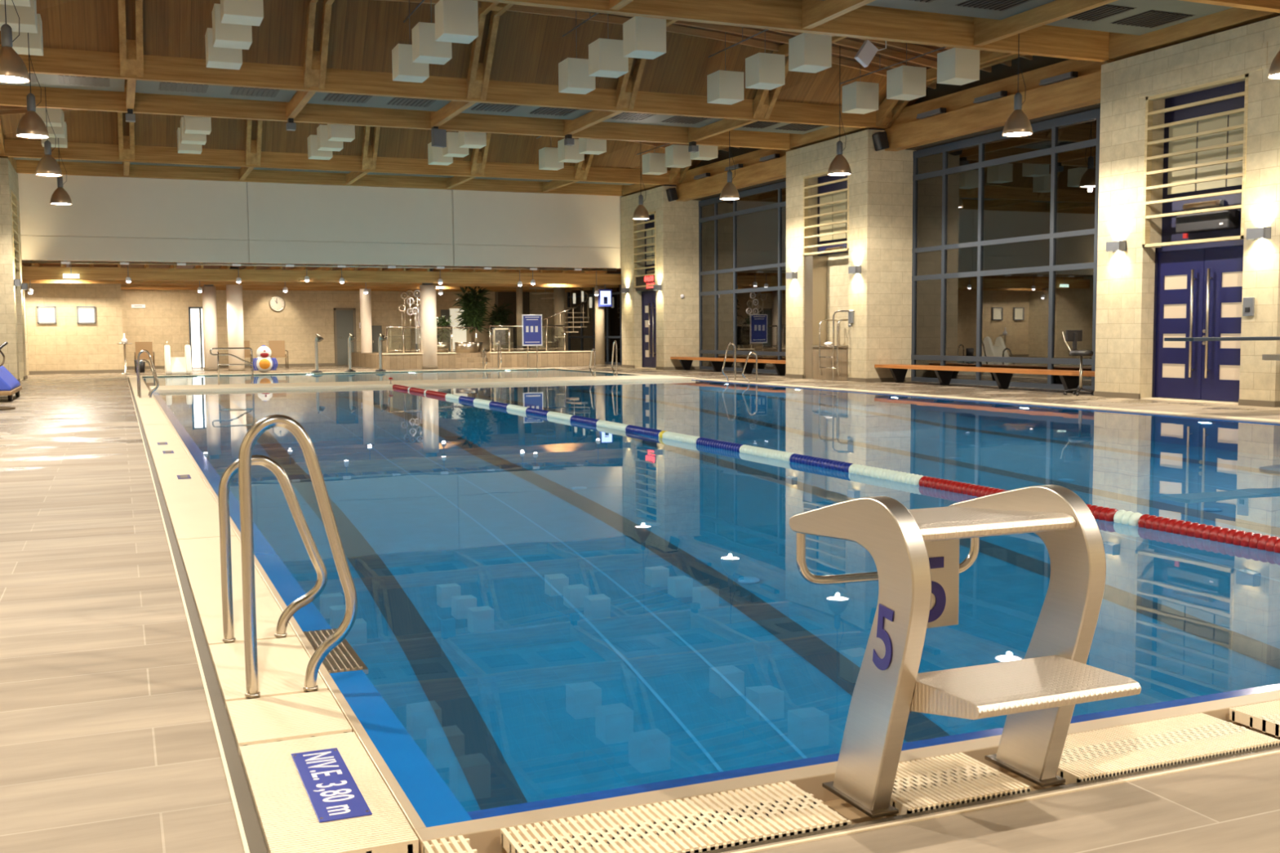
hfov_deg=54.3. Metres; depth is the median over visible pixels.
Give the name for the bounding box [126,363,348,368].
baseboard
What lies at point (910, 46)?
joist
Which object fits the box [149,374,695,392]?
pool edge
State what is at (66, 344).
wall
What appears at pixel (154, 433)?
tile
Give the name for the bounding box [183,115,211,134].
cube
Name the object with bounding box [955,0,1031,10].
grille
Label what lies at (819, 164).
lintel
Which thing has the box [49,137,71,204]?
pendant lamp
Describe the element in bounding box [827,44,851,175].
pendant lamp
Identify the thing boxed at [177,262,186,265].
hanger
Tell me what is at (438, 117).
beam
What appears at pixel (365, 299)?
round column
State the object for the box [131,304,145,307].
wall sign
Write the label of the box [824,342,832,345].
towel
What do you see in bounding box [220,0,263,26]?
cube
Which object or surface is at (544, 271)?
joist
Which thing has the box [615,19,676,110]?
rafter
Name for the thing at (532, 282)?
pendant light
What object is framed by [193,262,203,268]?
joist
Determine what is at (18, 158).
vent duct
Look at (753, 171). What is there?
beam
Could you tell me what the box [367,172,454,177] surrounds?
vent duct
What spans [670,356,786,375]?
bench
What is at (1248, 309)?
wall switch
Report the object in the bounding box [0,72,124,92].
vent duct
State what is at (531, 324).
stand
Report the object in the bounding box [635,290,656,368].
door
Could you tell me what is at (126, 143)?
rafter
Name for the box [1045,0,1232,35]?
ceiling panel
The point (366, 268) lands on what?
joist
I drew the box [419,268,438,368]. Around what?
round column
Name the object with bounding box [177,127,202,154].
cube
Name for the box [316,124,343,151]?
cube
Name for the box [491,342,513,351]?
tub
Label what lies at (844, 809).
channel
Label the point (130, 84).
beam
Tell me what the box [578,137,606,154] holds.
cube
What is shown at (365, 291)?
pendant light
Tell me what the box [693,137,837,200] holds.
wall
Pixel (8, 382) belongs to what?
hood
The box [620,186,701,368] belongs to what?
wall
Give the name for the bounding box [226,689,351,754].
tile
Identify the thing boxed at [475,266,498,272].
joist
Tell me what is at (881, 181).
wall
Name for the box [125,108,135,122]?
lamp
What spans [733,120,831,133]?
vent duct
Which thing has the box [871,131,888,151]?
loudspeaker
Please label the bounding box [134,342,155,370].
armchair
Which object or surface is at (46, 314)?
window
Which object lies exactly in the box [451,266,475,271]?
joist
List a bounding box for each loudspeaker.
[431,126,446,147]
[666,187,678,201]
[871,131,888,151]
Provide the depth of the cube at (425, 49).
20.70 m
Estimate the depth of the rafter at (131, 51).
21.60 m
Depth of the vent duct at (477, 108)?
26.98 m
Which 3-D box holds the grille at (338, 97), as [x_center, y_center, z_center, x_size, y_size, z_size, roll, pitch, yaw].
[-5.929,-6.669,25.299,0.880,0.018,0.910,-2,5,-23]
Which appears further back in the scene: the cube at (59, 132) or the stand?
the stand
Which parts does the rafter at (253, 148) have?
rail, rail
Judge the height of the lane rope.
0.109 m
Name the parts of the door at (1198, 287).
pane, pane, pane, pane, handle, handle, pane, pane, pane, pane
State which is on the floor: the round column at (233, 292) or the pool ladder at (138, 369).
the round column at (233, 292)
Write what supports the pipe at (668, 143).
hanging from the ceiling
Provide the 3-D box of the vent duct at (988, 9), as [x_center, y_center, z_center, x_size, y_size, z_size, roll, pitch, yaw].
[4.736,-6.384,17.568,2.960,0.455,2.610,-2,5,-23]
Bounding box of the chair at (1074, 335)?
[1062,329,1094,395]
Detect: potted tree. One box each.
[436,315,456,352]
[452,286,492,351]
[486,302,514,342]
[490,320,508,342]
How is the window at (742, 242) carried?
in the wall at (677, 222)
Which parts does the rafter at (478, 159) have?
rail, rail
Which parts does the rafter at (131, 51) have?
rail, rail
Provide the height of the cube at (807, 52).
1.410 m
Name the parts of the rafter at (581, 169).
rail, rail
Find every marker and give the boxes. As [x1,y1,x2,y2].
[156,442,168,444]
[162,450,173,453]
[176,474,191,479]
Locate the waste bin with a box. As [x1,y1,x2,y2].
[133,360,145,372]
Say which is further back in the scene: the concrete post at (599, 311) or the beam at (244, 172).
the concrete post at (599, 311)
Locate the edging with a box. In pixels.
[126,368,1279,852]
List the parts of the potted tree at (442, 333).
stem, planter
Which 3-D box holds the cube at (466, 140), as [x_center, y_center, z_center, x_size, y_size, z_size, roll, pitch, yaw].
[-4.119,-7.663,30.579,0.550,1.570,0.550,-2,5,-23]
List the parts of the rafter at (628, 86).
rail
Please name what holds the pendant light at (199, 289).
in the ceiling at (153, 266)
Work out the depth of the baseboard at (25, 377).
34.00 m
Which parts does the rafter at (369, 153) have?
rail, rail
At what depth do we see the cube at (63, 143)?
29.85 m
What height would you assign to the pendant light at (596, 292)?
0.896 m
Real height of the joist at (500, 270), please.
0.180 m
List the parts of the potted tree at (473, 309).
stem, planter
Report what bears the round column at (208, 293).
on the floor
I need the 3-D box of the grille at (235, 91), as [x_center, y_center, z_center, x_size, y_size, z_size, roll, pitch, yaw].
[-7.599,-6.604,24.602,0.880,0.018,0.910,-2,5,-23]
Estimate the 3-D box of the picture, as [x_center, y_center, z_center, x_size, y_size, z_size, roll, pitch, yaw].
[-1.185,-4.350,43.015,0.140,0.250,0.006,-2,5,-23]
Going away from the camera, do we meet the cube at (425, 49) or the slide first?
the cube at (425, 49)
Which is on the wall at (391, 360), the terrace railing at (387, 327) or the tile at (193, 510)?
the terrace railing at (387, 327)
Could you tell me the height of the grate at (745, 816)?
0.038 m
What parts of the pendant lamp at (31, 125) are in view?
lamp shade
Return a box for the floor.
[0,364,1279,852]
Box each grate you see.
[128,376,149,393]
[133,391,157,405]
[137,404,168,426]
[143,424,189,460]
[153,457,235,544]
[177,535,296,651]
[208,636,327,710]
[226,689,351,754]
[422,835,477,852]
[500,781,851,852]
[564,368,1279,422]
[889,752,1031,816]
[1056,712,1279,784]
[1229,700,1279,737]
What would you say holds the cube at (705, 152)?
hanging from the ceiling
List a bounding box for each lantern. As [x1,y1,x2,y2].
[573,289,575,303]
[580,291,583,302]
[589,287,591,307]
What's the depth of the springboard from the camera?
16.19 m
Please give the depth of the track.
38.14 m
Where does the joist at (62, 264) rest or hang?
attached to the ceiling at (153, 266)
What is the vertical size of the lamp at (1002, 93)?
0.100 m
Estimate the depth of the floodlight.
22.76 m
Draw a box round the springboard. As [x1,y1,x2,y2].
[1164,336,1279,360]
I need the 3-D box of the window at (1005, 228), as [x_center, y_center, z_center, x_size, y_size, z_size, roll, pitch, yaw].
[7.647,-3.411,25.243,0.090,5.220,7.190,-2,5,-23]
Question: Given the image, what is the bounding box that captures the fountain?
[121,333,127,342]
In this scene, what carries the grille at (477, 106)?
attached to the vent duct at (477, 108)
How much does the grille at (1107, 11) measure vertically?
0.018 m
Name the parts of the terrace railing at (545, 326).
post, post, rail, rail, post, post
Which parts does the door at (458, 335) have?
pane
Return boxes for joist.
[0,105,718,154]
[0,108,671,148]
[31,260,40,266]
[60,260,66,266]
[168,262,176,268]
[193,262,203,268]
[218,262,230,269]
[242,263,256,269]
[266,263,282,269]
[288,263,307,270]
[312,264,333,270]
[336,264,357,271]
[356,265,382,271]
[380,265,405,271]
[381,0,936,88]
[405,265,429,271]
[433,266,453,271]
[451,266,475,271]
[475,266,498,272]
[494,266,520,272]
[520,266,542,272]
[542,267,564,273]
[560,267,586,273]
[583,267,606,273]
[613,13,911,68]
[763,28,937,68]
[856,37,991,72]
[936,45,1011,66]
[1021,54,1032,59]
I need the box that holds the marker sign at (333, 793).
[290,747,372,822]
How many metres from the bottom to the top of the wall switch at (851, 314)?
0.350 m
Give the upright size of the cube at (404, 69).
1.570 m
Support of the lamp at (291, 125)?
attached to the cross beam at (10, 95)
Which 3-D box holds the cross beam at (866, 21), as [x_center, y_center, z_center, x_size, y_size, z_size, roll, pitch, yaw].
[-0.420,-6.291,17.671,20.700,0.820,0.150,-2,5,-23]
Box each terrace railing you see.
[386,326,453,353]
[436,326,477,352]
[489,324,565,351]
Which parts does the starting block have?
plate, foot plate, grab handle, number plate, foot plate, plate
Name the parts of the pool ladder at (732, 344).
handrail, handrail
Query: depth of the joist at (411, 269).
40.81 m
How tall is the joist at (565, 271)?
0.180 m
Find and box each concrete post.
[515,286,524,351]
[594,285,605,366]
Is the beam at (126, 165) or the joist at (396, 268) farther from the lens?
the joist at (396, 268)
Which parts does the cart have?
handle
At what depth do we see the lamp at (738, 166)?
34.72 m
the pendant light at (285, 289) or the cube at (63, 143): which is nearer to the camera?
the cube at (63, 143)
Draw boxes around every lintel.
[798,146,857,177]
[1133,41,1267,98]
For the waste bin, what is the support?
on the floor
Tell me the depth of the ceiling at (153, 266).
39.47 m
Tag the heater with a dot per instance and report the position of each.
(1225, 219)
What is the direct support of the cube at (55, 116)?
hanging from the ceiling
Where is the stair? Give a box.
[528,287,590,351]
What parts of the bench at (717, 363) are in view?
leg, leg, seat, leg, leg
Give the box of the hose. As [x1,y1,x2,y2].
[0,406,15,410]
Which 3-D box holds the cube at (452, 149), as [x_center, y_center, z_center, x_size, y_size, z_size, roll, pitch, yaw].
[-4.756,-7.773,32.097,0.550,1.570,0.550,-2,5,-23]
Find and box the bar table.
[116,342,132,374]
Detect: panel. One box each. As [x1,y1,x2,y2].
[803,255,827,378]
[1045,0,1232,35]
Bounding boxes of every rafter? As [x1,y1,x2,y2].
[0,115,4,155]
[117,111,134,160]
[118,0,143,76]
[244,119,262,165]
[303,0,334,88]
[361,125,380,170]
[466,0,513,100]
[471,133,491,175]
[573,154,593,179]
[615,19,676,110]
[669,146,728,183]
[752,35,846,119]
[875,50,1026,127]
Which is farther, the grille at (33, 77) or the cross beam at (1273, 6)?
the grille at (33, 77)
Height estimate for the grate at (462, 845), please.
0.038 m
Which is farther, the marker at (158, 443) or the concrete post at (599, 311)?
the concrete post at (599, 311)
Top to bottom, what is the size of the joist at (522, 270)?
0.180 m
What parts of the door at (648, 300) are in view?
pane, pane, pane, pane, frame, handle, handle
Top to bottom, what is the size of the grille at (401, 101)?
0.018 m
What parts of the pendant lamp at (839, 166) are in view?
lamp shade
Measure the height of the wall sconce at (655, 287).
0.170 m
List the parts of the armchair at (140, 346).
backrest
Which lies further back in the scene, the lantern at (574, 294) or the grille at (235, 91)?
the lantern at (574, 294)
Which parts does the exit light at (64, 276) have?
panel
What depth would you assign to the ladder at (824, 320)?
29.61 m
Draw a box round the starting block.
[789,484,1141,818]
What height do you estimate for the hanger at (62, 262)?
0.105 m
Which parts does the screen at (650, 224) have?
pane, pane, pane, pane, panel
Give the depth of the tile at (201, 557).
5.62 m
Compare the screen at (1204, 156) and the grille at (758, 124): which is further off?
the grille at (758, 124)
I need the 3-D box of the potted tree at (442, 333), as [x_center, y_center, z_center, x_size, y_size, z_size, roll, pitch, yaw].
[-7.015,-3.307,44.446,1.050,1.340,0.918,-2,5,-23]
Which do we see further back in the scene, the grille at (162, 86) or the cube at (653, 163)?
the cube at (653, 163)
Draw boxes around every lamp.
[0,0,30,83]
[15,32,48,138]
[35,87,62,176]
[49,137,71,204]
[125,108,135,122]
[285,118,296,130]
[564,133,573,146]
[632,141,649,219]
[688,141,698,152]
[693,172,710,179]
[720,130,739,199]
[724,163,742,170]
[759,153,779,161]
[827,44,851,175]
[915,107,946,119]
[973,90,1007,103]
[1002,33,1032,136]
[1039,71,1078,85]
[1267,50,1279,79]
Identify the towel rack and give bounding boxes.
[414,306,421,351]
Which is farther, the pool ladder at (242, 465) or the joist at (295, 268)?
the joist at (295, 268)
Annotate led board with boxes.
[635,275,654,290]
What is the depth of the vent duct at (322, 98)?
25.76 m
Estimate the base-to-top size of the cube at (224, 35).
1.407 m
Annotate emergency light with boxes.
[646,269,654,273]
[825,246,844,250]
[1182,200,1223,210]
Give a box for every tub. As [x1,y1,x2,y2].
[454,342,476,352]
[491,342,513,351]
[810,342,848,381]
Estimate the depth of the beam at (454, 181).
38.02 m
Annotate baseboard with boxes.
[17,375,27,382]
[29,369,124,374]
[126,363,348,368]
[621,364,699,369]
[785,373,911,382]
[1093,391,1279,407]
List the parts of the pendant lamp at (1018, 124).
lamp shade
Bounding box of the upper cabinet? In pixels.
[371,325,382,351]
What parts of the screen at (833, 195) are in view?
pane, panel, pane, pane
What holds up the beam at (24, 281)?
attached to the wall
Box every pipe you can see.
[403,0,424,22]
[562,11,599,36]
[636,142,670,155]
[708,26,768,57]
[840,46,946,84]
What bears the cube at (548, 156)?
hanging from the ceiling
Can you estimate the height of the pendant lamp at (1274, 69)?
2.606 m
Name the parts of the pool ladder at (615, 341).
handrail, handrail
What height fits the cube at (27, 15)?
1.097 m
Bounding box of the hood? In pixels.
[0,365,20,391]
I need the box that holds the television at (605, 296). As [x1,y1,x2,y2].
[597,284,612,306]
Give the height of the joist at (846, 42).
1.002 m
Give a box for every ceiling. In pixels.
[0,0,928,106]
[0,110,701,170]
[22,260,621,273]
[565,8,982,70]
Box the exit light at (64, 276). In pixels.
[62,263,79,278]
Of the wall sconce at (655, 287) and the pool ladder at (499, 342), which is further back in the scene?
the pool ladder at (499, 342)
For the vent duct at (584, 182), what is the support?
attached to the ceiling
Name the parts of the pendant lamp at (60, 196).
lamp shade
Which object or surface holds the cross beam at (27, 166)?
attached to the ceiling
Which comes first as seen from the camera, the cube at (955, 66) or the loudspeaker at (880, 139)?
the cube at (955, 66)
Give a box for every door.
[188,306,204,368]
[333,307,356,365]
[440,308,466,351]
[493,328,510,351]
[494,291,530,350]
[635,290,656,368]
[1140,240,1244,404]
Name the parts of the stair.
handrail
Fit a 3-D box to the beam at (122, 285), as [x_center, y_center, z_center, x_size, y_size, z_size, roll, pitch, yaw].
[-8.793,-5.177,45.078,18.450,0.400,0.160,-2,5,-23]
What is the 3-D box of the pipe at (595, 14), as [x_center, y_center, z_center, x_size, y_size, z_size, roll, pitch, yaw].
[-0.383,-7.592,21.571,0.026,0.413,5.770,-2,5,-23]
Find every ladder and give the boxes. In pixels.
[136,349,159,398]
[217,414,357,699]
[482,341,502,368]
[589,340,617,377]
[722,342,757,382]
[818,319,848,376]
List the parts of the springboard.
fulcrum frame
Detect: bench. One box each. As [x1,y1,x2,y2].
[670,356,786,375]
[874,364,1094,392]
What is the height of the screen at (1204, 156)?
2.430 m
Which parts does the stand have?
frame, post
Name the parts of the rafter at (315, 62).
rail, rail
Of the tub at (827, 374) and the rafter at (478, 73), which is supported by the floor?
the tub at (827, 374)
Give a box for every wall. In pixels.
[0,157,26,379]
[17,173,624,268]
[22,264,29,375]
[24,266,124,371]
[120,289,568,366]
[351,350,594,369]
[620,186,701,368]
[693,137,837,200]
[786,128,916,378]
[906,44,1175,150]
[1094,15,1279,400]
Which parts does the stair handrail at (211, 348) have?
post, rail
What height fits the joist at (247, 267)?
0.180 m
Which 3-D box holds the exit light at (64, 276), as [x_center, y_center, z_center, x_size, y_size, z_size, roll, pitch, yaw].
[-16.347,-4.508,35.811,0.420,0.490,0.050,-2,5,-23]
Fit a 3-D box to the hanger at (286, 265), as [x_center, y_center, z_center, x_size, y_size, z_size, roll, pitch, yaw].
[-10.653,-4.912,37.926,0.240,0.105,0.120,-2,5,-23]
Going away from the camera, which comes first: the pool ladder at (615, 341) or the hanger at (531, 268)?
the pool ladder at (615, 341)
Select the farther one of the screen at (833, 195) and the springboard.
the screen at (833, 195)
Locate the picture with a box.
[604,297,607,304]
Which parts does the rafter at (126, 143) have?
rail, rail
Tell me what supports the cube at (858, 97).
hanging from the ceiling at (935, 47)
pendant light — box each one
[27,263,33,294]
[125,264,131,283]
[197,280,202,292]
[235,266,241,283]
[283,281,288,292]
[304,266,309,281]
[339,267,344,283]
[363,286,368,293]
[437,271,442,284]
[438,284,443,294]
[517,269,522,286]
[530,270,535,284]
[594,271,599,296]
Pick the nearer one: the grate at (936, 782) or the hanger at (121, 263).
the grate at (936, 782)
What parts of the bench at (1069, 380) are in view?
leg, leg, seat, leg, leg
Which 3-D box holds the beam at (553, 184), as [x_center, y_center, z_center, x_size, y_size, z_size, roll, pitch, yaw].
[-2.464,-7.795,38.818,0.140,0.630,3.200,-2,5,-23]
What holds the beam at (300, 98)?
attached to the cross beam at (10, 95)
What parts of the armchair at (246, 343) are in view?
backrest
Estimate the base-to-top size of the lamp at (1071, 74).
0.100 m
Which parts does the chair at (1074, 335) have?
lever, backrest, seat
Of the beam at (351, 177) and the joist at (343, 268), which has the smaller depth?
the beam at (351, 177)
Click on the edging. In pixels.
(244, 841)
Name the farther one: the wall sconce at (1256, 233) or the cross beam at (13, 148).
the cross beam at (13, 148)
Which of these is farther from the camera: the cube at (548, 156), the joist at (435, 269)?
the joist at (435, 269)
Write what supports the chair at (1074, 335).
on the floor
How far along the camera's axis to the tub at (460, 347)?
43.21 m
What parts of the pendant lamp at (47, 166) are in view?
lamp shade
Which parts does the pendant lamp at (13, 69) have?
lamp shade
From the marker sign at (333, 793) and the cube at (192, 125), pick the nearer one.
the marker sign at (333, 793)
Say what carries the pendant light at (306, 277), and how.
hanging from the ceiling track
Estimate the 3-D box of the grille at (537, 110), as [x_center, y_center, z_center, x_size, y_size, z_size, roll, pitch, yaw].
[-1.855,-6.827,26.997,0.880,0.018,0.910,-2,5,-23]
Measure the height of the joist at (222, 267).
0.180 m
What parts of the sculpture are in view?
stem, stem, stem, stem, stem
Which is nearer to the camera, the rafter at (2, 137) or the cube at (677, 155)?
the rafter at (2, 137)
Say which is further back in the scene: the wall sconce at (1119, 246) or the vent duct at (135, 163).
the vent duct at (135, 163)
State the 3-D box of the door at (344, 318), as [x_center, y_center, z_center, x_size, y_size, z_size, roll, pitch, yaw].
[-11.111,-3.381,47.022,0.800,2.160,0.112,-2,5,-23]
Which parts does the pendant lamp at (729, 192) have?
lamp shade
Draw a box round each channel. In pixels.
[127,377,1279,852]
[239,727,1279,824]
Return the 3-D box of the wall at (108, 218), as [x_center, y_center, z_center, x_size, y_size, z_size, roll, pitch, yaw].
[-9.019,-6.478,38.282,20.600,2.980,0.200,-2,5,-23]
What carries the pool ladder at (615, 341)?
on the pool edge
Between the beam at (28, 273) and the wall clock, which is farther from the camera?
the wall clock
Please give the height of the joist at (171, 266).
0.180 m
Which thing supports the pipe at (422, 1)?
hanging from the ceiling at (935, 47)
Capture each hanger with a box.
[61,260,70,263]
[120,261,128,264]
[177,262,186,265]
[232,262,240,266]
[285,263,293,266]
[337,264,346,267]
[387,265,395,268]
[528,266,537,270]
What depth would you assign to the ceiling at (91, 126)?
33.69 m
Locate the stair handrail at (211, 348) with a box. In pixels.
[209,347,253,384]
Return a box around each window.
[36,306,56,324]
[76,306,95,324]
[567,271,622,364]
[698,181,786,373]
[911,107,1100,391]
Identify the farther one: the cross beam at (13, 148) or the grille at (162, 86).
the cross beam at (13, 148)
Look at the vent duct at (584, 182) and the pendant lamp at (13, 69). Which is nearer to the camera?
the pendant lamp at (13, 69)
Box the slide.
[164,341,191,374]
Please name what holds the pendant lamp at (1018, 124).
hanging from the ceiling
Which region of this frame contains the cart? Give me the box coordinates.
[0,341,22,400]
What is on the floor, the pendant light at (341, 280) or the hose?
the hose
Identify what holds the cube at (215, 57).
hanging from the ceiling at (935, 47)
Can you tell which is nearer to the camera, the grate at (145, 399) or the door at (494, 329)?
the grate at (145, 399)
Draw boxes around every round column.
[201,284,217,370]
[226,267,245,371]
[360,288,372,352]
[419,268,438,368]
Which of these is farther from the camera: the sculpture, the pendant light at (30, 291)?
the sculpture
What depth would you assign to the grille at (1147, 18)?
19.30 m
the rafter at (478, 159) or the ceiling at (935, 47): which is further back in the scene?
the rafter at (478, 159)
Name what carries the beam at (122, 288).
attached to the wall
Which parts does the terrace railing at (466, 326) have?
rail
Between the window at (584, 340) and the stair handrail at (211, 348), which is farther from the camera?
the window at (584, 340)
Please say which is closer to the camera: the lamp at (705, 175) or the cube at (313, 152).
the cube at (313, 152)
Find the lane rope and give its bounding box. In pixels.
[392,384,1279,552]
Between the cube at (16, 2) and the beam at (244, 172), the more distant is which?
the beam at (244, 172)
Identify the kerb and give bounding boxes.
[127,368,565,377]
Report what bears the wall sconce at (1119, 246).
attached to the wall at (1125, 291)
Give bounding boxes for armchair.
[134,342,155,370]
[244,340,253,368]
[268,340,288,368]
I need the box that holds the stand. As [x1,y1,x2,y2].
[521,314,542,368]
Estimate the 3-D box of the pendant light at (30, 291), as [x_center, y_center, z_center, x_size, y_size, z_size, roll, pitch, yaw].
[-18.496,-4.467,37.797,0.160,0.914,0.160,-2,5,-23]
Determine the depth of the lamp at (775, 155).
32.83 m
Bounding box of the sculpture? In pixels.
[398,289,420,352]
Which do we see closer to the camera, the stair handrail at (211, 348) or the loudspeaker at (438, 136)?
the loudspeaker at (438, 136)
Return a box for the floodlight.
[853,40,886,67]
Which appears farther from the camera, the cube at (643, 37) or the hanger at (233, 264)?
the hanger at (233, 264)
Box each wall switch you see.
[848,311,853,327]
[1242,297,1254,315]
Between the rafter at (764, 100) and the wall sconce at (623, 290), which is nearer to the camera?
the rafter at (764, 100)
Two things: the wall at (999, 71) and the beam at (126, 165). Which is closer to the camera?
the wall at (999, 71)
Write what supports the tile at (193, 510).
on the channel at (253, 833)
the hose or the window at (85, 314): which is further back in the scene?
the window at (85, 314)
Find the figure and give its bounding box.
[253,345,277,373]
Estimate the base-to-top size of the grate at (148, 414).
0.040 m
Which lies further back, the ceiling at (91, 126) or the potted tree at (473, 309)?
the potted tree at (473, 309)
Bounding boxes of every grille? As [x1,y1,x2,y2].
[28,72,37,82]
[57,75,110,87]
[158,81,208,93]
[230,86,279,97]
[322,93,373,102]
[386,97,436,106]
[471,102,520,112]
[528,106,578,115]
[609,111,656,120]
[661,115,711,124]
[740,120,780,128]
[774,123,822,131]
[909,0,934,2]
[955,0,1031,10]
[1066,4,1137,21]
[1111,9,1195,27]
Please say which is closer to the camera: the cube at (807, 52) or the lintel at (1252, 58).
the lintel at (1252, 58)
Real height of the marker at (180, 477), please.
0.003 m
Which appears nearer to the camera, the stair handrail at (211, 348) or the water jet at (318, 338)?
the stair handrail at (211, 348)
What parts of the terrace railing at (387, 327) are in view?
post, post, rail, post, rail, post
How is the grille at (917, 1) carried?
attached to the vent duct at (988, 9)
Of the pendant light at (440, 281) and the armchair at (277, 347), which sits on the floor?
the armchair at (277, 347)
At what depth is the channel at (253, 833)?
3.39 m
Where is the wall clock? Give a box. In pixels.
[269,296,284,311]
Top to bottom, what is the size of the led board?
0.480 m
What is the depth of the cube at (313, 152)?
32.18 m
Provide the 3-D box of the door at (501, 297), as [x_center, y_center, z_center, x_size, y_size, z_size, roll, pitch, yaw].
[-5.055,-4.286,49.522,1.400,2.500,0.070,-2,5,-23]
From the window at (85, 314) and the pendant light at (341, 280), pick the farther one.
the window at (85, 314)
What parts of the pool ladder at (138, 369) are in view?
handrail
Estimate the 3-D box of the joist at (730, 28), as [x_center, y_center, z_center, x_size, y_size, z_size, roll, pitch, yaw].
[-2.558,-7.383,22.699,20.900,1.002,0.060,-2,5,-23]
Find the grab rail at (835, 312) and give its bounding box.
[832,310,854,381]
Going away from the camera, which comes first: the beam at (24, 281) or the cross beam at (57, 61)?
the cross beam at (57, 61)
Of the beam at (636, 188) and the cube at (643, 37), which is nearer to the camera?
the cube at (643, 37)
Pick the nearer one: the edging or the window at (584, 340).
the edging
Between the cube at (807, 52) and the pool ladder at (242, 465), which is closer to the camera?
the pool ladder at (242, 465)
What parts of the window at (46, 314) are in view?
pane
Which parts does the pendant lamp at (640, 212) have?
lamp shade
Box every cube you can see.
[0,0,31,6]
[0,0,37,33]
[12,13,43,55]
[35,107,62,127]
[40,121,67,147]
[47,110,65,137]
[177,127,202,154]
[179,116,206,144]
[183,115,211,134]
[204,27,242,69]
[211,3,252,49]
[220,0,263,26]
[307,123,333,159]
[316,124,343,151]
[327,124,355,142]
[391,0,429,82]
[411,0,452,64]
[427,142,453,165]
[434,0,478,44]
[442,131,468,157]
[458,131,486,148]
[538,146,564,170]
[557,138,584,162]
[558,10,595,94]
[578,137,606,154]
[588,13,628,78]
[622,16,666,59]
[642,142,666,174]
[665,143,691,168]
[690,144,717,159]
[706,31,743,104]
[745,52,785,89]
[788,32,831,72]
[842,81,879,114]
[886,42,926,100]
[937,47,979,84]
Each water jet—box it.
[311,333,323,373]
[344,333,356,372]
[375,333,386,371]
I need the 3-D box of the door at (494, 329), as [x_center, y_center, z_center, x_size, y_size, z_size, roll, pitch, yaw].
[-4.818,-3.005,43.480,0.600,0.850,0.060,-2,5,-23]
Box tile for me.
[239,732,418,852]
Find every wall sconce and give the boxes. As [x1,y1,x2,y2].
[13,279,21,286]
[21,283,28,289]
[621,288,629,293]
[653,284,662,290]
[786,271,797,279]
[848,266,861,274]
[1106,240,1126,252]
[1246,226,1271,239]
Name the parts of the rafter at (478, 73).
rail, rail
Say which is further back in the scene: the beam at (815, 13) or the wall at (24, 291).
the wall at (24, 291)
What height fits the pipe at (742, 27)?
0.413 m
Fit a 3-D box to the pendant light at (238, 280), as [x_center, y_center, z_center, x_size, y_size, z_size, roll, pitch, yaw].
[-12.105,-4.605,37.589,0.160,0.566,0.160,-2,5,-23]
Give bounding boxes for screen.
[10,189,20,279]
[633,211,655,288]
[803,171,848,255]
[1142,73,1248,247]
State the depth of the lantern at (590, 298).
46.70 m
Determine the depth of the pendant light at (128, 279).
36.38 m
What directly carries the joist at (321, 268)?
attached to the ceiling at (153, 266)
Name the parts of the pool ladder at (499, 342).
handrail, handrail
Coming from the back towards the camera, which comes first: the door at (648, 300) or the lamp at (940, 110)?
the door at (648, 300)
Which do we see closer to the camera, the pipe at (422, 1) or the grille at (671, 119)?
the pipe at (422, 1)
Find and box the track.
[22,261,617,271]
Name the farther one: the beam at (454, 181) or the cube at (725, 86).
the beam at (454, 181)
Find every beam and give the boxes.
[0,44,889,128]
[0,82,822,150]
[0,138,680,185]
[0,156,16,171]
[16,159,657,195]
[22,266,621,284]
[22,279,618,287]
[120,284,590,290]
[120,287,571,292]
[123,161,129,175]
[124,79,136,111]
[238,166,253,180]
[285,90,315,119]
[345,171,368,184]
[430,100,476,127]
[446,176,475,188]
[475,0,1151,62]
[542,180,577,191]
[564,110,622,135]
[608,0,633,9]
[622,183,665,195]
[676,148,790,201]
[688,119,757,142]
[789,125,869,148]
[801,0,875,29]
[884,58,1106,151]
[973,0,1117,46]
[1108,7,1279,59]
[1181,0,1279,13]
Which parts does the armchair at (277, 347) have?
backrest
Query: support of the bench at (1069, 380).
on the floor
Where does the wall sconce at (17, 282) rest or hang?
attached to the wall at (12, 331)
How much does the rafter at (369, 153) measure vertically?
1.590 m
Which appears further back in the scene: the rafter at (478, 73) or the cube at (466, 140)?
the cube at (466, 140)
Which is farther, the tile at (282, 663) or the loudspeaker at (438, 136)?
the loudspeaker at (438, 136)
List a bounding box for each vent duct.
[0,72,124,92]
[13,157,122,164]
[129,162,241,168]
[135,80,297,102]
[253,167,351,173]
[306,92,451,111]
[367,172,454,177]
[461,102,592,119]
[473,177,551,182]
[575,181,634,185]
[602,111,724,127]
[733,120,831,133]
[866,0,1055,19]
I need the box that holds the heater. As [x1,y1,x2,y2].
[1175,209,1239,238]
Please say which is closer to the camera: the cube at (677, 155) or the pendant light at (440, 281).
the cube at (677, 155)
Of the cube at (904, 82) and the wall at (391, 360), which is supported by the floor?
the wall at (391, 360)
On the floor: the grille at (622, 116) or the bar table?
the bar table
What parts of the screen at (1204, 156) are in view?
pane, pane, pane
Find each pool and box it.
[141,368,640,390]
[151,379,1279,852]
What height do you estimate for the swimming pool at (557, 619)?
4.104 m

